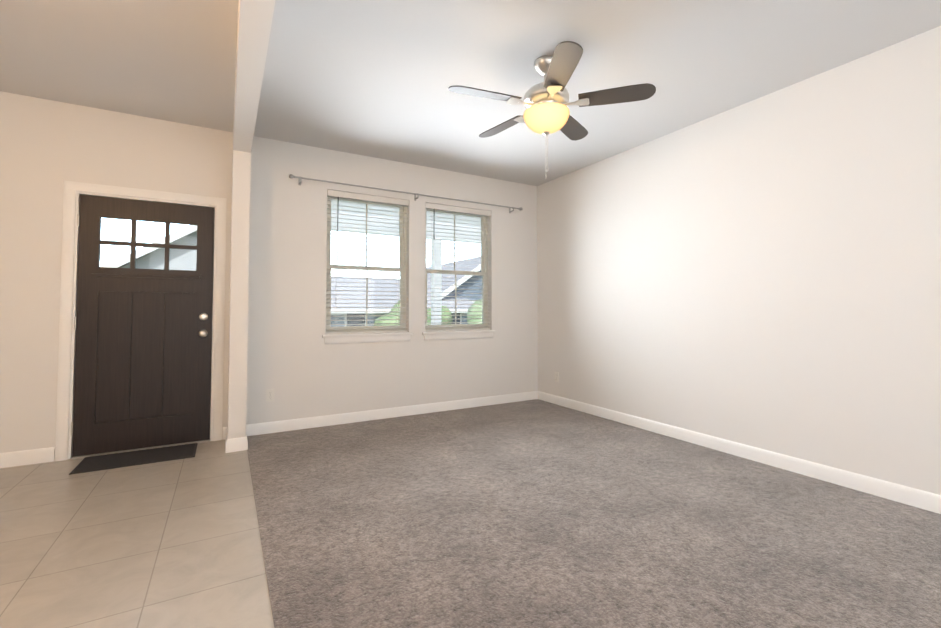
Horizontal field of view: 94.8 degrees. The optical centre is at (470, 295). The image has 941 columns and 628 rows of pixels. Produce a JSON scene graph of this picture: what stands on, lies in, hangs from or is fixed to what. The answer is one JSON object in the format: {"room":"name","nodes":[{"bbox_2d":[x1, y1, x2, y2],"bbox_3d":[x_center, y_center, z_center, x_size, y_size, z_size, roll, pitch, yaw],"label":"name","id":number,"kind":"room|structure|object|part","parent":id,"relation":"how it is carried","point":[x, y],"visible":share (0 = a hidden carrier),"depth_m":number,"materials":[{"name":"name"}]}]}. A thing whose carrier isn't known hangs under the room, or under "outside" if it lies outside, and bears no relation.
{"room":"empty living room","nodes":[
{"label":"empty living room","id":0,"kind":"room"},
{"bbox_2d":[0,439,273,627],"bbox_3d":[-1.466,1.197,0.615,2.250,0.060,6.310,1,-2,-29],"label":"floor","id":1,"kind":"structure","parent":0,"point":[171,544],"depth_m":2.10,"materials":[{"name":"beige tile"}]},
{"bbox_2d":[69,443,197,474],"bbox_3d":[-2.563,1.254,3.355,0.740,0.009,0.388,1,-2,-29],"label":"doormat","id":2,"kind":"object","parent":1,"relation":"on","point":[119,460],"visible":1,"depth_m":3.33,"materials":[{"name":"grey"}]},
{"bbox_2d":[228,150,250,438],"bbox_3d":[-2.002,0.041,3.736,0.130,2.460,0.420,1,-2,-29],"label":"pilaster","id":3,"kind":"object","parent":1,"relation":"on","point":[238,320],"visible":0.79,"depth_m":3.56,"materials":[{"name":"white paint"}]},
{"bbox_2d":[0,91,537,452],"bbox_3d":[-1.606,-0.085,4.298,5.910,2.770,0.160,1,-2,-29],"label":"wall","id":4,"kind":"structure","parent":0,"point":[294,360],"depth_m":4.08,"materials":[{"name":"white paint"}]},
{"bbox_2d":[0,447,54,467],"bbox_3d":[-3.561,1.195,3.047,0.938,0.106,0.014,1,-2,-29],"label":"baseboard","id":5,"kind":"structure","parent":4,"relation":"attached to","point":[42,455],"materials":[{"name":"white wood"}]},
{"bbox_2d":[55,180,226,460],"bbox_3d":[-2.698,0.194,3.632,1.097,2.147,0.223,1,-2,-29],"label":"door frame","id":6,"kind":"structure","parent":4,"relation":"in","point":[73,190],"depth_m":3.45,"materials":[{"name":"white wood"}]},
{"bbox_2d":[72,194,213,456],"bbox_3d":[-2.683,0.233,3.605,0.909,2.043,0.066,1,-2,-29],"label":"door","id":7,"kind":"structure","parent":6,"relation":"attached to","point":[143,350],"depth_m":3.57,"materials":[{"name":"brown wood"}]},
{"bbox_3d":[-2.689,-0.421,3.636,0.659,0.403,0.006,1,-2,-29],"label":"glass","id":8,"kind":"part","parent":6,"relation":"part of","materials":[{"name":"clear glass"}]},
{"bbox_2d":[223,427,231,452],"bbox_3d":[-2.063,1.216,3.654,0.055,0.106,0.434,1,-2,-29],"label":"baseboard","id":9,"kind":"structure","parent":4,"relation":"attached to","point":[228,442],"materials":[{"name":"white wood"}]},
{"bbox_2d":[240,424,251,450],"bbox_3d":[-1.935,1.217,3.704,0.035,0.106,0.394,1,-2,-29],"label":"baseboard","id":10,"kind":"structure","parent":4,"relation":"attached to","point":[243,440],"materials":[{"name":"white wood"}]},
{"bbox_2d":[266,389,274,401],"bbox_3d":[-1.860,0.931,4.023,0.070,0.114,0.008,1,-2,-29],"label":"electrical outlet","id":11,"kind":"object","parent":4,"relation":"attached to","point":[270,395],"visible":1,"depth_m":4.02,"materials":[{"name":"white plastic"}]},
{"bbox_2d":[326,197,406,331],"bbox_3d":[-1.112,-0.327,4.632,0.873,1.454,0.071,1,-2,-29],"label":"window","id":12,"kind":"structure","parent":4,"relation":"in","point":[402,267],"depth_m":4.63,"materials":[{"name":"glass"}]},
{"bbox_2d":[326,190,408,333],"bbox_3d":[-1.069,-0.329,4.556,0.863,1.451,0.082,1,-2,-29],"label":"window blind","id":13,"kind":"object","parent":12,"relation":"attached to","point":[363,197],"visible":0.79,"depth_m":4.54,"materials":[{"name":"grey plastic"}]},
{"bbox_2d":[322,332,412,343],"bbox_3d":[-1.065,0.446,4.523,0.945,0.095,0.118,1,-2,-29],"label":"window sill","id":14,"kind":"structure","parent":4,"relation":"attached to","point":[361,338],"depth_m":4.47,"materials":[{"name":"white wood"}]},
{"bbox_2d":[248,391,535,435],"bbox_3d":[-0.605,1.252,4.720,3.309,0.106,0.014,1,-2,-29],"label":"baseboard","id":15,"kind":"structure","parent":4,"relation":"attached to","point":[344,418],"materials":[{"name":"white wood"}]},
{"bbox_2d":[289,174,522,212],"bbox_3d":[-0.546,-1.087,4.784,2.724,0.076,0.095,1,-2,-29],"label":"curtain rod","id":16,"kind":"object","parent":4,"relation":"attached to","point":[291,176],"visible":1,"depth_m":4.62,"materials":[{"name":"silver metal"}]},
{"bbox_2d":[425,209,487,329],"bbox_3d":[-0.184,-0.310,5.158,0.873,1.454,0.071,1,-2,-29],"label":"window","id":17,"kind":"structure","parent":4,"relation":"in","point":[484,272],"depth_m":5.20,"materials":[{"name":"glass"}]},
{"bbox_2d":[425,203,490,331],"bbox_3d":[-0.141,-0.312,5.082,0.863,1.451,0.082,1,-2,-29],"label":"window blind","id":18,"kind":"object","parent":17,"relation":"attached to","point":[452,209],"visible":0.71,"depth_m":5.07,"materials":[{"name":"grey plastic"}]},
{"bbox_2d":[422,330,495,340],"bbox_3d":[-0.137,0.464,5.049,0.945,0.095,0.118,1,-2,-29],"label":"window sill","id":19,"kind":"structure","parent":4,"relation":"attached to","point":[448,335],"depth_m":4.99,"materials":[{"name":"white wood"}]},
{"bbox_2d":[0,0,940,185],"bbox_3d":[-0.012,-1.624,1.533,5.910,0.120,6.630,1,-2,-29],"label":"ceiling","id":20,"kind":"structure","parent":0,"point":[375,78],"depth_m":2.81,"materials":[{"name":"white paint"}]},
{"bbox_2d":[232,0,274,162],"bbox_3d":[-0.551,-1.424,1.221,0.130,0.300,6.310,1,-2,-29],"label":"beam","id":21,"kind":"structure","parent":20,"relation":"attached to","point":[255,17],"depth_m":2.32,"materials":[{"name":"white paint"}]},
{"bbox_2d":[448,41,655,178],"bbox_3d":[0.454,-1.134,2.823,1.251,0.772,1.244,1,-2,-29],"label":"fan","id":22,"kind":"object","parent":20,"relation":"hanging from","point":[545,103],"visible":1,"depth_m":2.70,"materials":[{"name":"brown wood"}]},
{"bbox_3d":[0.493,-0.896,2.800,0.031,0.294,0.019,1,-2,-29],"label":"pull chain","id":23,"kind":"part","parent":22,"relation":"part of","materials":[{"name":"silver metal"}]},
{"bbox_3d":[0.492,-1.125,2.808,0.296,0.128,0.296,1,-2,-29],"label":"lamp shade","id":24,"kind":"part","parent":22,"relation":"part of","materials":[{"name":"yellow glass"}]},
{"bbox_2d":[247,399,940,627],"bbox_3d":[0.967,1.241,1.991,3.340,0.064,6.310,1,-2,-29],"label":"floor carpet","id":25,"kind":"object","parent":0,"point":[536,513],"visible":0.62,"depth_m":2.21,"materials":[{"name":"grey carpet"}]},
{"bbox_2d":[537,26,940,494],"bbox_3d":[2.529,-0.140,2.830,0.160,2.760,6.470,1,-2,-29],"label":"wall","id":26,"kind":"structure","parent":0,"point":[763,272],"depth_m":3.17,"materials":[{"name":"white paint"}]},
{"bbox_2d":[536,391,940,513],"bbox_3d":[2.414,1.188,2.813,0.014,0.106,6.310,1,-2,-29],"label":"baseboard","id":27,"kind":"structure","parent":26,"relation":"attached to","point":[921,499],"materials":[{"name":"white wood"}]},
{"label":"outside","id":28,"kind":"structure","parent":0,"visible":0},
{"bbox_3d":[-13.145,5.739,36.998,105.000,0.300,63.230,1,-2,-29],"label":"ground","id":29,"kind":"structure","parent":28,"visible":0},
{"bbox_2d":[331,314,467,326],"bbox_3d":[-6.433,3.206,30.094,9.000,4.300,11.000,1,-2,-29],"label":"house","id":30,"kind":"structure","parent":29,"relation":"on","point":[370,321],"depth_m":24.23,"materials":[{"name":"grey"}]},
{"bbox_2d":[331,309,467,325],"bbox_3d":[-3.605,2.989,25.103,9.900,4.400,0.500,1,-2,-29],"label":"trim","id":31,"kind":"structure","parent":30,"relation":"attached to","point":[370,313],"depth_m":23.90,"materials":[{"name":"white"}]},
{"bbox_2d":[347,313,459,325],"bbox_3d":[-3.702,2.846,25.279,7.000,3.584,0.012,1,-2,-29],"label":"pane","id":32,"kind":"object","parent":31,"relation":"attached to","point":[350,316],"depth_m":23.92,"materials":[{"name":"grey"}]},
{"bbox_2d":[331,276,472,308],"bbox_3d":[-6.433,-0.022,30.202,9.900,2.400,11.900,1,-2,-29],"label":"house roof","id":33,"kind":"structure","parent":30,"relation":"on","point":[361,295],"depth_m":27.01,"materials":[{"name":"grey"}]},
{"bbox_2d":[373,300,451,325],"bbox_3d":[-3.087,2.637,23.710,4.846,5.010,4.419,1,-2,-29],"label":"tree","id":34,"kind":"object","parent":29,"relation":"on","point":[376,322],"depth_m":22.38,"materials":[{"name":"green plant"}]},
{"bbox_2d":[467,299,481,323],"bbox_3d":[1.869,2.214,16.454,5.086,5.368,5.301,1,-2,-29],"label":"tree","id":35,"kind":"object","parent":29,"relation":"on","point":[478,308],"depth_m":15.92,"materials":[{"name":"green plant"}]},
{"bbox_3d":[-1.597,1.459,5.753,9.090,0.160,2.448,1,-2,-29],"label":"floor","id":36,"kind":"structure","parent":28,"visible":0},
{"bbox_2d":[431,238,441,324],"bbox_3d":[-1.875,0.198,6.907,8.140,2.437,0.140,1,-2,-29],"label":"porch post","id":37,"kind":"object","parent":36,"relation":"on","point":[436,248],"depth_m":7.59,"materials":[{"name":"white wood"}]},
{"bbox_2d":[331,212,480,243],"bbox_3d":[-2.143,-1.156,6.806,9.090,0.259,0.170,1,-2,-29],"label":"beam","id":38,"kind":"structure","parent":37,"relation":"on","point":[343,225],"depth_m":7.17,"materials":[{"name":"white"}]},
{"bbox_2d":[331,200,480,227],"bbox_3d":[-1.621,-1.388,5.892,9.090,0.140,2.548,1,-2,-29],"label":"porch roof","id":39,"kind":"structure","parent":38,"relation":"on","point":[393,213],"depth_m":6.88,"materials":[{"name":"white"}]},
{"bbox_3d":[-1.167,3.014,34.808,8.400,5.000,11.000,1,-2,-29],"label":"house","id":40,"kind":"object","parent":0,"visible":0},
{"bbox_2d":[426,256,480,291],"bbox_3d":[-1.167,-1.064,34.944,9.300,3.400,11.900,1,-2,-29],"label":"house roof","id":41,"kind":"structure","parent":40,"relation":"on","point":[459,268],"depth_m":31.31,"materials":[{"name":"grey"}]},
{"bbox_2d":[442,264,480,302],"bbox_3d":[1.658,1.200,29.875,9.323,8.296,0.490,1,-2,-29],"label":"trim","id":42,"kind":"structure","parent":40,"relation":"attached to","point":[459,282],"depth_m":28.37,"materials":[{"name":"white"}]},
{"bbox_2d":[444,270,481,299],"bbox_3d":[-1.167,-1.034,34.944,8.400,3.100,10.960,1,-2,-29],"label":"gable","id":43,"kind":"object","parent":40,"relation":"on","point":[464,292],"depth_m":29.29,"materials":[{"name":"grey"}]},
{"bbox_3d":[-15.121,2.311,25.778,8.600,5.800,11.000,1,-2,-29],"label":"house","id":44,"kind":"object","parent":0,"visible":0},
{"bbox_2d":[101,225,196,267],"bbox_3d":[-12.295,0.546,20.844,9.522,8.997,0.490,1,-2,-29],"label":"trim","id":45,"kind":"structure","parent":44,"relation":"attached to","point":[185,231],"depth_m":19.47,"materials":[{"name":"white"}]},
{"bbox_2d":[121,231,196,270],"bbox_3d":[-15.121,-2.087,25.926,8.600,3.000,10.960,1,-2,-29],"label":"gable","id":46,"kind":"object","parent":44,"relation":"on","point":[181,263],"depth_m":20.34,"materials":[{"name":"grey"}]}
]}

